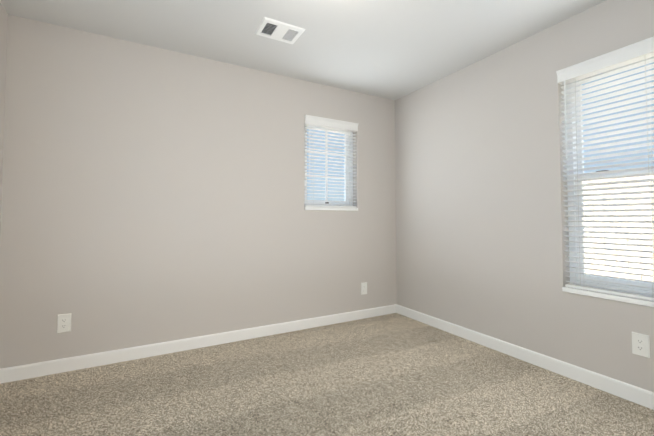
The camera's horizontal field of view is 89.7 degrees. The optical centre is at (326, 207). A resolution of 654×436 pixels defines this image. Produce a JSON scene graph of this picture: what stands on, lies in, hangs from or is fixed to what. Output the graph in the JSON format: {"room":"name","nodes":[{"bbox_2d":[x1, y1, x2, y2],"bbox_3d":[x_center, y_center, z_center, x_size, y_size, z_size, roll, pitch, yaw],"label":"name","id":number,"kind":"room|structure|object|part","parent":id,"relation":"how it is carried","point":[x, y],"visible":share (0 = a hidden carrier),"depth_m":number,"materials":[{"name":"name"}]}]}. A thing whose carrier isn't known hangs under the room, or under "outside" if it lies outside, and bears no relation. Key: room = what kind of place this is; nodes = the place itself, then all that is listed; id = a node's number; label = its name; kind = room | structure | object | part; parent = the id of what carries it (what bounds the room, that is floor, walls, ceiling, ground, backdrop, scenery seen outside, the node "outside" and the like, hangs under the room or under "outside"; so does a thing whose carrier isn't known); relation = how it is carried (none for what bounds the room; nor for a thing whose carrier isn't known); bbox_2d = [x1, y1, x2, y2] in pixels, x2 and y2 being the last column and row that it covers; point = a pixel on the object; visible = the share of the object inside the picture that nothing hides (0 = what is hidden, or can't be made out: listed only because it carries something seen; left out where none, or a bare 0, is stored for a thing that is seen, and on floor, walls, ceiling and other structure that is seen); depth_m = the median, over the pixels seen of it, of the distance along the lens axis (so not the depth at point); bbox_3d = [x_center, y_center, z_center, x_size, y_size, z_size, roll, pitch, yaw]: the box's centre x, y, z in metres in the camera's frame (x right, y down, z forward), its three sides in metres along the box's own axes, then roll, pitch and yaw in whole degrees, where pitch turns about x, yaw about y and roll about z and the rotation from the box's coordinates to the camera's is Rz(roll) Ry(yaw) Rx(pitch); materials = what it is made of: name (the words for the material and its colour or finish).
{"room":"empty bedroom","nodes":[
{"label":"empty bedroom","id":0,"kind":"room"},
{"bbox_2d":[0,3,7,237],"bbox_3d":[-1.223,-0.140,0.328,0.160,2.440,4.110,1,-2,-29],"label":"wall","id":1,"kind":"structure","parent":0,"point":[3,32],"depth_m":2.15,"materials":[{"name":"grey paint"}]},
{"bbox_2d":[0,14,395,368],"bbox_3d":[-0.715,-0.047,3.043,3.670,2.440,0.160,1,-2,-29],"label":"wall","id":2,"kind":"structure","parent":0,"point":[151,195],"depth_m":2.63,"materials":[{"name":"grey paint"}]},
{"bbox_2d":[57,313,70,332],"bbox_3d":[-1.839,0.813,2.298,0.078,0.127,0.009,1,-2,-29],"label":"electrical outlet","id":3,"kind":"object","parent":2,"relation":"attached to","point":[63,322],"visible":1,"depth_m":2.30,"materials":[{"name":"white plastic"}]},
{"bbox_2d":[0,304,395,383],"bbox_3d":[-0.673,1.124,2.927,3.350,0.092,0.014,1,-2,-29],"label":"baseboard","id":4,"kind":"structure","parent":2,"relation":"attached to","point":[27,371],"depth_m":2.61,"materials":[{"name":"white wood"}]},
{"bbox_2d":[304,124,356,207],"bbox_3d":[0.013,-0.448,3.461,0.625,0.910,0.156,1,-2,-29],"label":"window","id":5,"kind":"structure","parent":2,"relation":"in","point":[350,156],"depth_m":3.46,"materials":[{"name":"white plastic"}]},
{"bbox_3d":[-0.007,-0.447,3.498,0.541,0.826,0.030,1,-2,-29],"label":"back window sash","id":6,"kind":"part","parent":5,"relation":"part of","materials":[{"name":"white plastic"}]},
{"bbox_3d":[0.040,-0.006,3.401,0.608,0.018,0.052,1,-2,-29],"label":"back window blind bottom rail","id":7,"kind":"part","parent":5,"relation":"part of","materials":[{"name":"white plastic"}]},
{"bbox_2d":[305,115,358,131],"bbox_3d":[0.048,-0.863,3.412,0.621,0.080,0.078,1,-2,-29],"label":"window valance","id":8,"kind":"object","parent":5,"relation":"attached to","point":[331,123],"visible":0.83,"depth_m":3.38,"materials":[{"name":"white wood"}]},
{"bbox_2d":[304,207,357,210],"bbox_3d":[0.036,0.020,3.403,0.625,0.030,0.101,1,-2,-29],"label":"window ledge","id":9,"kind":"object","parent":2,"relation":"attached to","point":[330,208],"visible":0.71,"depth_m":3.35,"materials":[{"name":"white wood"}]},
{"bbox_2d":[361,282,366,294],"bbox_3d":[0.401,0.875,3.530,0.078,0.127,0.009,1,-2,-29],"label":"electrical outlet","id":10,"kind":"object","parent":2,"relation":"attached to","point":[364,288],"visible":1,"depth_m":3.52,"materials":[{"name":"white plastic"}]},
{"bbox_2d":[0,0,605,99],"bbox_3d":[0.276,-1.388,1.288,3.670,0.120,4.270,1,-2,-29],"label":"ceiling","id":11,"kind":"structure","parent":0,"point":[392,49],"depth_m":2.39,"materials":[{"name":"white paint"}]},
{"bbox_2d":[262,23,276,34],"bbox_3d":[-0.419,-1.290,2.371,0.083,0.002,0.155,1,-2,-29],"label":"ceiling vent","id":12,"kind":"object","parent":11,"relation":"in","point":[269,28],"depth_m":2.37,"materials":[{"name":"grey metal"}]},
{"bbox_2d":[254,17,304,43],"bbox_3d":[-0.347,-1.285,2.410,0.310,0.009,0.235,1,-2,-29],"label":"ceiling vent","id":13,"kind":"object","parent":11,"relation":"in","point":[280,30],"visible":1,"depth_m":2.38,"materials":[{"name":"white metal"}]},
{"bbox_2d":[262,23,276,34],"bbox_3d":[-0.418,-1.286,2.371,0.079,0.006,0.141,1,-2,-29],"label":"louvres","id":14,"kind":"object","parent":13,"relation":"attached to","point":[269,23],"depth_m":2.37,"materials":[{"name":"grey metal"}]},
{"bbox_2d":[282,29,297,40],"bbox_3d":[-0.276,-1.283,2.449,0.079,0.006,0.141,1,-2,-29],"label":"louvres","id":15,"kind":"object","parent":13,"relation":"attached to","point":[287,36],"depth_m":2.45,"materials":[{"name":"grey metal"}]},
{"bbox_2d":[0,313,653,435],"bbox_3d":[0.276,1.171,1.200,3.670,0.120,4.270,1,-2,-29],"label":"floor","id":16,"kind":"structure","parent":0,"point":[394,374],"depth_m":1.99,"materials":[{"name":"carpet"}]},
{"bbox_2d":[395,0,653,391],"bbox_3d":[1.852,-0.082,2.020,0.160,2.440,4.110,1,-2,-29],"label":"wall","id":17,"kind":"structure","parent":0,"point":[481,243],"depth_m":2.60,"materials":[{"name":"grey paint"}]},
{"bbox_2d":[396,304,653,409],"bbox_3d":[1.737,1.092,2.008,0.014,0.092,3.950,1,-2,-29],"label":"baseboard","id":18,"kind":"structure","parent":17,"relation":"attached to","point":[634,394],"depth_m":2.33,"materials":[{"name":"white wood"}]},
{"bbox_2d":[561,53,653,300],"bbox_3d":[1.912,-0.213,1.920,0.156,1.495,0.910,1,-2,-29],"label":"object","id":19,"kind":"structure","parent":17,"relation":"in","point":[572,154],"depth_m":2.08,"materials":[{"name":"white plastic"}]},
{"bbox_2d":[556,36,653,84],"bbox_3d":[1.849,-0.919,1.910,0.078,0.080,0.906,1,-2,-29],"label":"window valance","id":20,"kind":"object","parent":19,"relation":"attached to","point":[625,54],"visible":0.91,"depth_m":2.04,"materials":[{"name":"white wood"}]},
{"bbox_3d":[1.867,0.522,1.869,0.052,0.018,0.893,1,-2,-29],"label":"right window blind bottom rail","id":21,"kind":"part","parent":19,"relation":"part of","materials":[{"name":"white plastic"}]},
{"bbox_3d":[1.949,-0.212,1.941,0.054,1.411,0.826,1,-2,-29],"label":"right window sash","id":22,"kind":"part","parent":19,"relation":"part of","materials":[{"name":"white plastic"}]},
{"bbox_2d":[583,176,653,281],"bbox_3d":[1.975,0.139,1.943,0.001,0.702,0.818,1,-2,-29],"label":"screen","id":23,"kind":"object","parent":19,"relation":"in","point":[606,241],"depth_m":2.11,"materials":[{"name":"white"}]},
{"bbox_3d":[1.950,-0.214,1.941,0.031,1.343,0.762,1,-2,-29],"label":"glass","id":24,"kind":"part","parent":19,"relation":"part of","materials":[{"name":"clear glass"}]},
{"bbox_2d":[562,287,653,306],"bbox_3d":[1.870,0.548,1.871,0.101,0.030,0.910,1,-2,-29],"label":"window ledge","id":25,"kind":"object","parent":17,"relation":"attached to","point":[643,302],"visible":0.79,"depth_m":2.02,"materials":[{"name":"white wood"}]},
{"bbox_2d":[632,332,649,357],"bbox_3d":[1.808,0.794,1.895,0.009,0.127,0.078,1,-2,-29],"label":"electrical outlet","id":26,"kind":"object","parent":17,"relation":"attached to","point":[640,344],"visible":1,"depth_m":1.89,"materials":[{"name":"white plastic"}]},
{"label":"outside","id":27,"kind":"structure","parent":0,"visible":0},
{"bbox_3d":[0.791,1.757,3.720,60.000,0.120,60.000,1,-2,-29],"label":"ground","id":28,"kind":"structure","parent":27,"visible":0},
{"bbox_2d":[583,175,653,282],"bbox_3d":[6.404,0.458,2.297,0.150,2.380,20.169,1,-2,-29],"label":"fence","id":29,"kind":"object","parent":28,"relation":"on","point":[620,236],"depth_m":5.30,"materials":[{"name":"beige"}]},
{"bbox_3d":[0.039,-0.874,3.428,0.593,0.049,0.048,1,-2,-29],"label":"rail","id":30,"kind":"object","parent":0,"visible":0},
{"bbox_2d":[313,125,313,196],"bbox_3d":[-0.137,-0.439,3.291,0.002,0.840,0.002,1,-2,-29],"label":"blind cord","id":31,"kind":"object","parent":30,"relation":"hanging from","point":[313,160],"visible":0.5,"depth_m":3.28,"materials":[{"name":"white fabric"}]},
{"bbox_3d":[1.864,-0.930,1.918,0.048,0.049,0.878,1,-2,-29],"label":"rail","id":32,"kind":"object","parent":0,"visible":0},
{"bbox_2d":[564,79,566,158],"bbox_3d":[1.632,-0.605,2.247,0.007,0.550,0.008,1,-2,-29],"label":"blind wand","id":33,"kind":"object","parent":32,"relation":"hanging from","point":[565,119],"visible":1,"depth_m":2.24,"materials":[{"name":"white plastic"}]},
{"bbox_2d":[575,86,580,285],"bbox_3d":[1.675,-0.189,2.194,0.002,1.425,0.002,1,-2,-29],"label":"blind cord","id":34,"kind":"object","parent":32,"relation":"hanging from","point":[575,86],"depth_m":2.19,"materials":[{"name":"white fabric"}]},
{"bbox_2d":[578,80,583,275],"bbox_3d":[1.715,-0.188,2.216,0.002,1.425,0.002,1,-2,-29],"label":"blind cord","id":35,"kind":"object","parent":32,"relation":"hanging from","point":[578,80],"depth_m":2.21,"materials":[{"name":"white fabric"}]},
{"bbox_2d":[645,62,653,288],"bbox_3d":[1.846,-0.199,1.883,0.002,1.425,0.002,1,-2,-29],"label":"blind cord","id":36,"kind":"object","parent":32,"relation":"hanging from","point":[649,181],"depth_m":1.89,"materials":[{"name":"white fabric"}]}
]}

